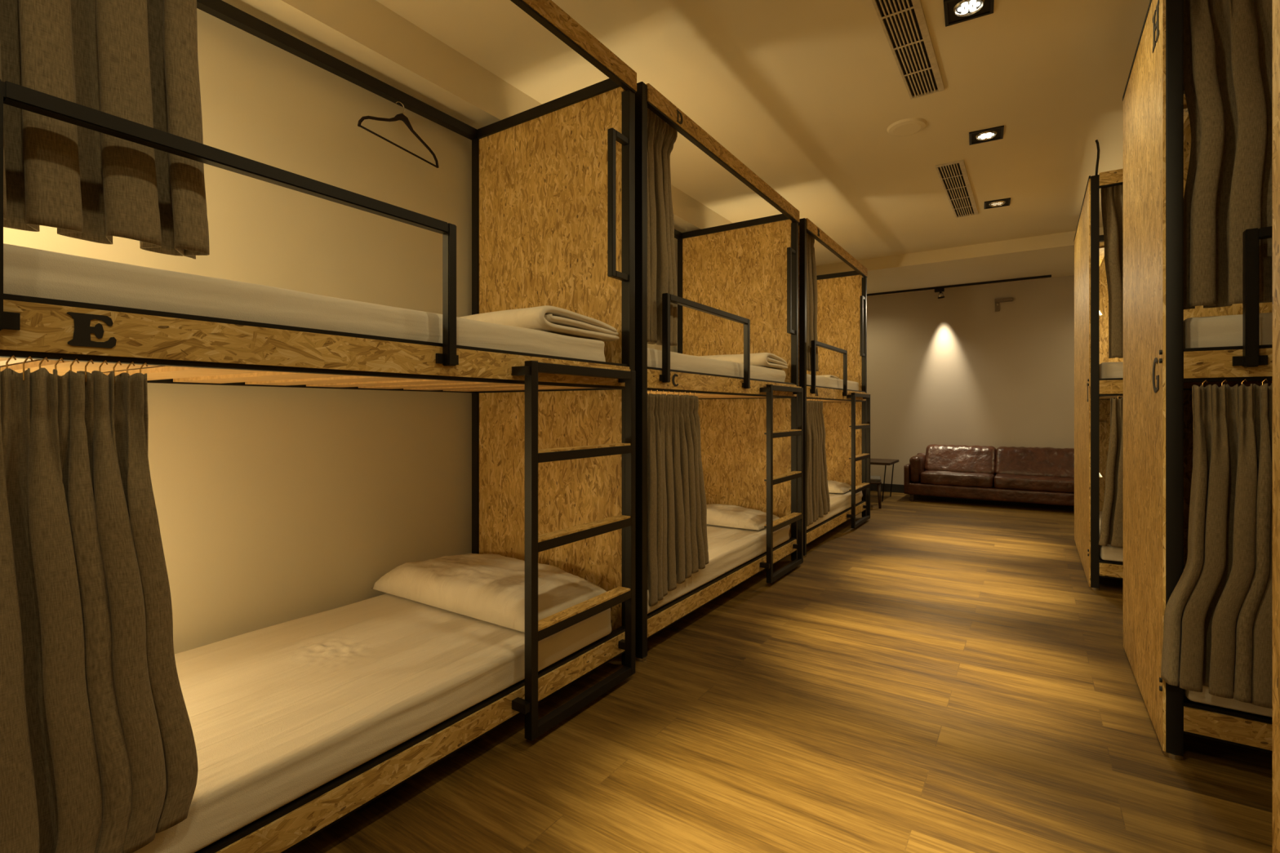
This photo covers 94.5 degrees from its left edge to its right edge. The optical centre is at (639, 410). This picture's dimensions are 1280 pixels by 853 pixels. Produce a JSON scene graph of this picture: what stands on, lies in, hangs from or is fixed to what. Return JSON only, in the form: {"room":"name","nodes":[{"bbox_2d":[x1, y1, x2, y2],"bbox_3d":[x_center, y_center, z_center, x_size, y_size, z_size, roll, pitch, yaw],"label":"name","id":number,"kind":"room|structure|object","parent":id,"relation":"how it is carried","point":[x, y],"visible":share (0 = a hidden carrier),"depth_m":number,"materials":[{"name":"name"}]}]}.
{"room":"dormitory","nodes":[
{"label":"dormitory","id":0,"kind":"room"},
{"bbox_2d":[3,8,677,653],"bbox_3d":[-0.201,-0.275,3.826,0.100,2.550,9.350,0,0,34],"label":"wall","id":1,"kind":"structure","parent":0,"point":[275,505],"depth_m":2.17,"materials":[{"name":"beige paint"}]},
{"bbox_2d":[222,0,732,232],"bbox_3d":[-0.483,-1.453,3.162,0.166,0.194,7.930,0,0,34],"label":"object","id":2,"kind":"structure","parent":1,"relation":"attached to","point":[367,36],"depth_m":2.38,"materials":[{"name":"paint"}]},
{"bbox_2d":[375,0,1150,266],"bbox_3d":[1.854,-1.600,2.460,5.036,0.100,9.550,0,0,34],"label":"ceiling","id":3,"kind":"structure","parent":0,"point":[806,95],"depth_m":2.88,"materials":[{"name":"paint"}]},
{"bbox_2d":[886,117,927,136],"bbox_3d":[1.456,-1.541,3.231,0.200,0.018,0.200,0,0,34],"label":"ceiling speaker","id":4,"kind":"object","parent":3,"relation":"attached to","point":[911,126],"visible":1,"depth_m":3.20,"materials":[{"name":"paint"}]},
{"bbox_2d":[871,0,944,99],"bbox_3d":[1.069,-1.544,2.386,0.150,0.012,1.197,0,0,34],"label":"ceiling vent","id":5,"kind":"object","parent":3,"relation":"in","point":[904,24],"visible":1,"depth_m":2.49,"materials":[{"name":"beige metal"}]},
{"bbox_2d":[935,160,978,217],"bbox_3d":[2.259,-1.544,4.190,0.156,0.012,1.180,0,0,34],"label":"ceiling vent","id":6,"kind":"object","parent":3,"relation":"in","point":[953,175],"visible":1,"depth_m":4.09,"materials":[{"name":"beige metal"}]},
{"bbox_2d":[943,0,994,26],"bbox_3d":[1.258,-1.545,2.265,0.166,0.010,0.166,0,0,30],"label":"recessed light","id":7,"kind":"object","parent":3,"relation":"in","point":[956,11],"visible":1,"depth_m":2.28,"materials":[{"name":"black metal"}]},
{"bbox_2d":[968,124,1004,145],"bbox_3d":[1.945,-1.545,3.328,0.166,0.010,0.166,0,0,30],"label":"recessed light","id":8,"kind":"object","parent":3,"relation":"in","point":[995,133],"visible":1,"depth_m":3.33,"materials":[{"name":"black metal"}]},
{"bbox_2d":[984,197,1010,208],"bbox_3d":[2.667,-1.545,4.421,0.166,0.010,0.166,0,0,30],"label":"recessed light","id":9,"kind":"object","parent":3,"relation":"in","point":[1005,202],"visible":1,"depth_m":4.42,"materials":[{"name":"black metal"}]},
{"bbox_2d":[285,490,1272,852],"bbox_3d":[1.854,1.050,2.460,5.036,0.100,9.550,0,0,34],"label":"floor","id":10,"kind":"structure","parent":0,"point":[934,674],"depth_m":1.79,"materials":[{"name":"wood"}]},
{"bbox_2d":[0,0,636,852],"bbox_3d":[-0.886,-0.159,1.768,0.963,2.318,1.870,0,0,34],"label":"bunk bed","id":11,"kind":"object","parent":10,"relation":"on","point":[553,181],"visible":0.79,"depth_m":2.07,"materials":[{"name":"black metal"}]},
{"bbox_2d":[0,355,198,852],"bbox_3d":[-0.931,0.362,0.955,0.063,0.895,0.361,0,0,34],"label":"curtain","id":12,"kind":"object","parent":11,"relation":"hanging from","point":[98,753],"visible":1,"depth_m":0.96,"materials":[{"name":"beige fabric"}]},
{"bbox_2d":[0,0,209,258],"bbox_3d":[-0.970,-0.787,0.993,0.082,0.981,0.407,0,0,34],"label":"curtain","id":13,"kind":"object","parent":11,"relation":"hanging from","point":[134,60],"visible":0.94,"depth_m":1.03,"materials":[{"name":"beige fabric"}]},
{"bbox_2d":[0,243,605,373],"bbox_3d":[-0.931,-0.185,1.744,0.830,0.168,1.683,0,0,34],"label":"mattress","id":14,"kind":"object","parent":11,"relation":"on","point":[27,271],"visible":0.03,"depth_m":1.19,"materials":[{"name":"beige fabric"}]},
{"bbox_2d":[458,305,619,342],"bbox_3d":[-0.520,-0.311,2.305,0.774,0.091,0.440,0,0,34],"label":"quilt","id":15,"kind":"object","parent":14,"relation":"on","point":[553,319],"visible":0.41,"depth_m":2.02,"materials":[{"name":"beige fabric"}]},
{"bbox_2d":[133,593,611,852],"bbox_3d":[-0.920,0.777,1.737,0.854,0.112,1.683,0,0,34],"label":"mattress","id":16,"kind":"object","parent":11,"relation":"on","point":[277,713],"visible":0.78,"depth_m":1.56,"materials":[{"name":"beige fabric"}]},
{"bbox_2d":[372,553,606,632],"bbox_3d":[-0.595,0.660,2.329,0.860,0.125,0.460,0,0,34],"label":"pillow","id":17,"kind":"object","parent":16,"relation":"on","point":[488,588],"visible":0.86,"depth_m":2.16,"materials":[{"name":"beige fabric"}]},
{"bbox_2d":[357,101,439,168],"bbox_3d":[-0.983,-1.164,2.432,0.028,0.211,0.372,0,0,34],"label":"clothes hanger","id":18,"kind":"object","parent":11,"relation":"hanging from","point":[402,117],"visible":1,"depth_m":2.43,"materials":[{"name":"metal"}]},
{"bbox_2d":[635,81,803,662],"bbox_3d":[0.178,-0.159,3.368,0.963,2.318,1.883,0,0,34],"label":"bunk bed","id":19,"kind":"object","parent":10,"relation":"on","point":[738,282],"visible":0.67,"depth_m":3.92,"materials":[{"name":"black metal"}]},
{"bbox_2d":[647,107,677,346],"bbox_3d":[0.077,-0.781,2.542,0.070,0.993,0.311,0,0,34],"label":"curtain","id":20,"kind":"object","parent":19,"relation":"hanging from","point":[661,136],"visible":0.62,"depth_m":2.52,"materials":[{"name":"beige fabric"}]},
{"bbox_2d":[647,390,708,606],"bbox_3d":[0.166,0.355,2.602,0.070,0.880,0.501,0,0,35],"label":"curtain","id":21,"kind":"object","parent":19,"relation":"hanging from","point":[677,540],"visible":0.97,"depth_m":2.54,"materials":[{"name":"beige fabric"}]},
{"bbox_2d":[647,347,786,382],"bbox_3d":[0.133,-0.185,3.343,0.830,0.169,1.696,0,0,34],"label":"mattress","id":22,"kind":"object","parent":19,"relation":"on","point":[680,362],"visible":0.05,"depth_m":2.93,"materials":[{"name":"beige fabric"}]},
{"bbox_2d":[698,352,787,369],"bbox_3d":[0.540,-0.310,3.881,0.753,0.090,0.390,0,0,34],"label":"quilt","id":23,"kind":"object","parent":22,"relation":"on","point":[768,360],"visible":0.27,"depth_m":3.62,"materials":[{"name":"beige fabric"}]},
{"bbox_2d":[647,524,790,613],"bbox_3d":[0.144,0.777,3.336,0.856,0.110,1.696,0,0,34],"label":"mattress","id":24,"kind":"object","parent":19,"relation":"on","point":[728,548],"visible":0.23,"depth_m":3.17,"materials":[{"name":"beige fabric"}]},
{"bbox_2d":[706,503,779,530],"bbox_3d":[0.487,0.675,3.920,0.800,0.096,0.400,0,0,34],"label":"pillow","id":25,"kind":"object","parent":24,"relation":"on","point":[722,515],"visible":0.52,"depth_m":3.68,"materials":[{"name":"beige fabric"}]},
{"bbox_2d":[791,217,870,557],"bbox_3d":[1.266,-0.159,5.004,0.963,2.318,1.802,0,0,34],"label":"bunk bed","id":26,"kind":"object","parent":10,"relation":"on","point":[842,300],"visible":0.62,"depth_m":5.52,"materials":[{"name":"black metal"}]},
{"bbox_2d":[806,232,817,371],"bbox_3d":[1.203,-0.780,4.235,0.073,0.993,0.357,0,0,34],"label":"curtain","id":27,"kind":"object","parent":26,"relation":"hanging from","point":[811,277],"visible":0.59,"depth_m":4.24,"materials":[{"name":"beige fabric"}]},
{"bbox_2d":[806,398,830,526],"bbox_3d":[1.280,0.355,4.278,0.070,0.879,0.517,0,0,34],"label":"curtain","id":28,"kind":"object","parent":26,"relation":"hanging from","point":[818,504],"visible":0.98,"depth_m":4.18,"materials":[{"name":"beige fabric"}]},
{"bbox_2d":[806,373,858,391],"bbox_3d":[1.221,-0.184,4.980,0.829,0.168,1.615,0,0,34],"label":"mattress","id":29,"kind":"object","parent":26,"relation":"on","point":[822,381],"visible":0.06,"depth_m":4.70,"materials":[{"name":"beige fabric"}]},
{"bbox_2d":[819,374,839,379],"bbox_3d":[1.522,-0.293,5.529,0.602,0.056,0.367,0,0,34],"label":"quilt","id":30,"kind":"object","parent":29,"relation":"on","point":[824,375],"visible":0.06,"depth_m":5.27,"materials":[{"name":"beige fabric"}]},
{"bbox_2d":[806,490,862,529],"bbox_3d":[1.233,0.776,4.972,0.858,0.112,1.615,0,0,34],"label":"mattress","id":31,"kind":"object","parent":26,"relation":"on","point":[839,502],"visible":0.15,"depth_m":4.86,"materials":[{"name":"beige fabric"}]},
{"bbox_2d":[827,480,851,493],"bbox_3d":[1.531,0.674,5.491,0.800,0.097,0.400,0,0,34],"label":"pillow","id":32,"kind":"object","parent":31,"relation":"on","point":[834,486],"visible":0.23,"depth_m":5.19,"materials":[{"name":"beige fabric"}]},
{"bbox_2d":[870,475,881,508],"bbox_3d":[2.350,0.750,6.240,0.359,0.501,0.337,0,0,22],"label":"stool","id":33,"kind":"object","parent":10,"relation":"on","point":[877,480],"visible":0.3,"depth_m":6.04,"materials":[{"name":"brown wood"}]},
{"bbox_2d":[870,458,898,502],"bbox_3d":[2.555,0.784,6.840,0.720,0.432,0.540,0,0,34],"label":"side table","id":34,"kind":"object","parent":10,"relation":"on","point":[885,462],"visible":0.46,"depth_m":6.59,"materials":[{"name":"brown wood"}]},
{"bbox_2d":[903,444,1074,506],"bbox_3d":[3.824,0.694,6.327,1.763,0.612,0.634,0,0,34],"label":"sofa","id":35,"kind":"object","parent":10,"relation":"on","point":[1036,475],"visible":0.8,"depth_m":6.25,"materials":[{"name":"brown leather"}]},
{"bbox_2d":[920,470,995,488],"bbox_3d":[3.460,0.737,6.452,0.697,0.135,0.433,0,0,34],"label":"seat cushion","id":36,"kind":"object","parent":35,"relation":"on","point":[928,478],"depth_m":6.32,"materials":[{"name":"brown leather"}]},
{"bbox_2d":[924,444,995,474],"bbox_3d":[3.579,0.543,6.628,0.702,0.307,0.289,0,0,34],"label":"cushion","id":37,"kind":"object","parent":35,"relation":"on","point":[950,458],"depth_m":6.57,"materials":[{"name":"brown leather"}]},
{"bbox_2d":[993,474,1074,493],"bbox_3d":[4.059,0.738,6.053,0.744,0.136,0.433,0,0,34],"label":"seat cushion","id":38,"kind":"object","parent":35,"relation":"on","point":[1003,483],"depth_m":5.93,"materials":[{"name":"brown leather"}]},
{"bbox_2d":[995,446,1074,477],"bbox_3d":[4.175,0.543,6.232,0.750,0.310,0.291,0,0,34],"label":"cushion","id":39,"kind":"object","parent":35,"relation":"on","point":[1011,460],"depth_m":6.19,"materials":[{"name":"brown leather"}]},
{"bbox_2d":[1074,168,1123,591],"bbox_3d":[3.703,-0.159,3.400,1.897,2.318,1.483,0,0,34],"label":"bunk bed","id":40,"kind":"object","parent":10,"relation":"on","point":[1092,394],"visible":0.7,"depth_m":3.45,"materials":[{"name":"brown wood"}]},
{"bbox_2d":[1094,139,1099,175],"bbox_3d":[2.554,-1.412,3.305,0.021,0.202,0.012,0,0,34],"label":"cable","id":41,"kind":"object","parent":40,"relation":"attached to","point":[1096,140],"visible":1,"depth_m":3.30,"materials":[{"name":"black paint"}]},
{"bbox_2d":[1099,245,1104,265],"bbox_3d":[3.029,-0.962,3.964,0.073,0.014,1.164,0,0,34],"label":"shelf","id":42,"kind":"object","parent":40,"relation":"attached to","point":[1101,247],"depth_m":3.60,"materials":[{"name":"brown wood"}]},
{"bbox_2d":[1099,418,1108,422],"bbox_3d":[3.029,0.063,3.964,0.073,0.014,1.164,0,0,34],"label":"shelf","id":43,"kind":"object","parent":40,"relation":"attached to","point":[1100,420],"depth_m":3.47,"materials":[{"name":"brown wood"}]},
{"bbox_2d":[1098,395,1123,547],"bbox_3d":[2.732,0.335,3.147,0.468,0.841,0.061,0,0,34],"label":"curtain","id":44,"kind":"object","parent":40,"relation":"hanging from","point":[1112,517],"visible":0.12,"depth_m":3.23,"materials":[{"name":"beige fabric"}]},
{"bbox_2d":[1099,511,1123,562],"bbox_3d":[3.688,0.786,3.388,1.770,0.093,1.433,0,0,34],"label":"mattress","id":45,"kind":"object","parent":40,"relation":"on","point":[1108,553],"visible":0.03,"depth_m":3.27,"materials":[{"name":"beige fabric"}]},
{"bbox_2d":[1099,361,1123,378],"bbox_3d":[3.696,-0.190,3.400,1.770,0.178,1.404,0,0,34],"label":"mattress","id":46,"kind":"object","parent":40,"relation":"on","point":[1107,370],"visible":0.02,"depth_m":3.28,"materials":[{"name":"beige fabric"}]},
{"bbox_2d":[1100,184,1123,358],"bbox_3d":[2.782,-0.783,3.190,0.469,0.988,0.082,0,0,34],"label":"curtain","id":47,"kind":"object","parent":40,"relation":"hanging from","point":[1112,197],"visible":0.12,"depth_m":3.28,"materials":[{"name":"beige fabric"}]},
{"bbox_2d":[1122,0,1272,760],"bbox_3d":[2.545,-0.159,1.564,1.897,2.318,0.949,0,0,34],"label":"bunk bed","id":48,"kind":"object","parent":10,"relation":"on","point":[1160,375],"visible":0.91,"depth_m":1.76,"materials":[{"name":"brown wood"}]},
{"bbox_2d":[1183,103,1188,123],"bbox_3d":[1.877,-0.962,2.137,0.073,0.014,0.609,0,0,34],"label":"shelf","id":49,"kind":"object","parent":48,"relation":"attached to","point":[1185,108],"depth_m":1.90,"materials":[{"name":"brown wood"}]},
{"bbox_2d":[1160,378,1272,708],"bbox_3d":[1.755,0.355,1.516,0.633,0.880,0.076,0,0,34],"label":"curtain","id":50,"kind":"object","parent":48,"relation":"hanging from","point":[1218,628],"visible":0.94,"depth_m":1.60,"materials":[{"name":"beige fabric"}]},
{"bbox_2d":[1183,0,1272,309],"bbox_3d":[1.820,-0.787,1.571,0.586,0.980,0.086,0,0,34],"label":"curtain","id":51,"kind":"object","parent":48,"relation":"hanging from","point":[1228,44],"visible":0.8,"depth_m":1.67,"materials":[{"name":"beige fabric"}]},
{"bbox_2d":[1183,312,1272,382],"bbox_3d":[2.545,-0.190,1.573,1.770,0.178,0.848,0,0,34],"label":"mattress","id":52,"kind":"object","parent":48,"relation":"on","point":[1225,331],"visible":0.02,"depth_m":1.67,"materials":[{"name":"beige fabric"}]},
{"bbox_2d":[1183,685,1272,717],"bbox_3d":[2.537,0.785,1.562,1.770,0.094,0.875,0,0,34],"label":"mattress","id":53,"kind":"object","parent":48,"relation":"on","point":[1204,697],"visible":0.04,"depth_m":1.65,"materials":[{"name":"beige fabric"}]},
{"bbox_2d":[1272,0,1279,852],"bbox_3d":[1.519,-0.159,0.021,1.897,2.318,0.929,0,0,34],"label":"bunk bed","id":54,"kind":"object","parent":10,"relation":"on","point":[1276,3],"visible":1,"depth_m":0.91,"materials":[{"name":"brown wood"}]},
{"bbox_2d":[866,275,1074,484],"bbox_3d":[4.471,-0.275,6.394,5.036,2.550,0.100,0,0,34],"label":"wall","id":55,"kind":"structure","parent":0,"point":[953,369],"depth_m":6.78,"materials":[{"name":"grey paint"}]},
{"bbox_2d":[870,483,904,493],"bbox_3d":[4.440,0.950,6.347,4.836,0.100,0.012,0,0,34],"label":"baseboard","id":56,"kind":"structure","parent":55,"relation":"attached to","point":[897,488],"depth_m":7.26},
{"bbox_2d":[866,275,1051,298],"bbox_3d":[3.470,-1.359,6.829,2.095,0.141,0.077,0,0,34],"label":"track light","id":57,"kind":"object","parent":55,"relation":"attached to","point":[937,289],"visible":0.88,"depth_m":6.76,"materials":[{"name":"black metal"}]},
{"bbox_2d":[816,226,1103,296],"bbox_3d":[4.050,-1.490,5.761,4.836,0.120,1.420,0,0,34],"label":"ceiling beam","id":58,"kind":"structure","parent":55,"relation":"attached to","point":[1053,255],"depth_m":5.88,"materials":[{"name":"paint"}]},
{"bbox_2d":[995,297,1013,311],"bbox_3d":[4.045,-1.179,6.584,0.170,0.133,0.054,0,0,34],"label":"wall bracket","id":59,"kind":"object","parent":55,"relation":"attached to","point":[997,301],"visible":1,"depth_m":6.59,"materials":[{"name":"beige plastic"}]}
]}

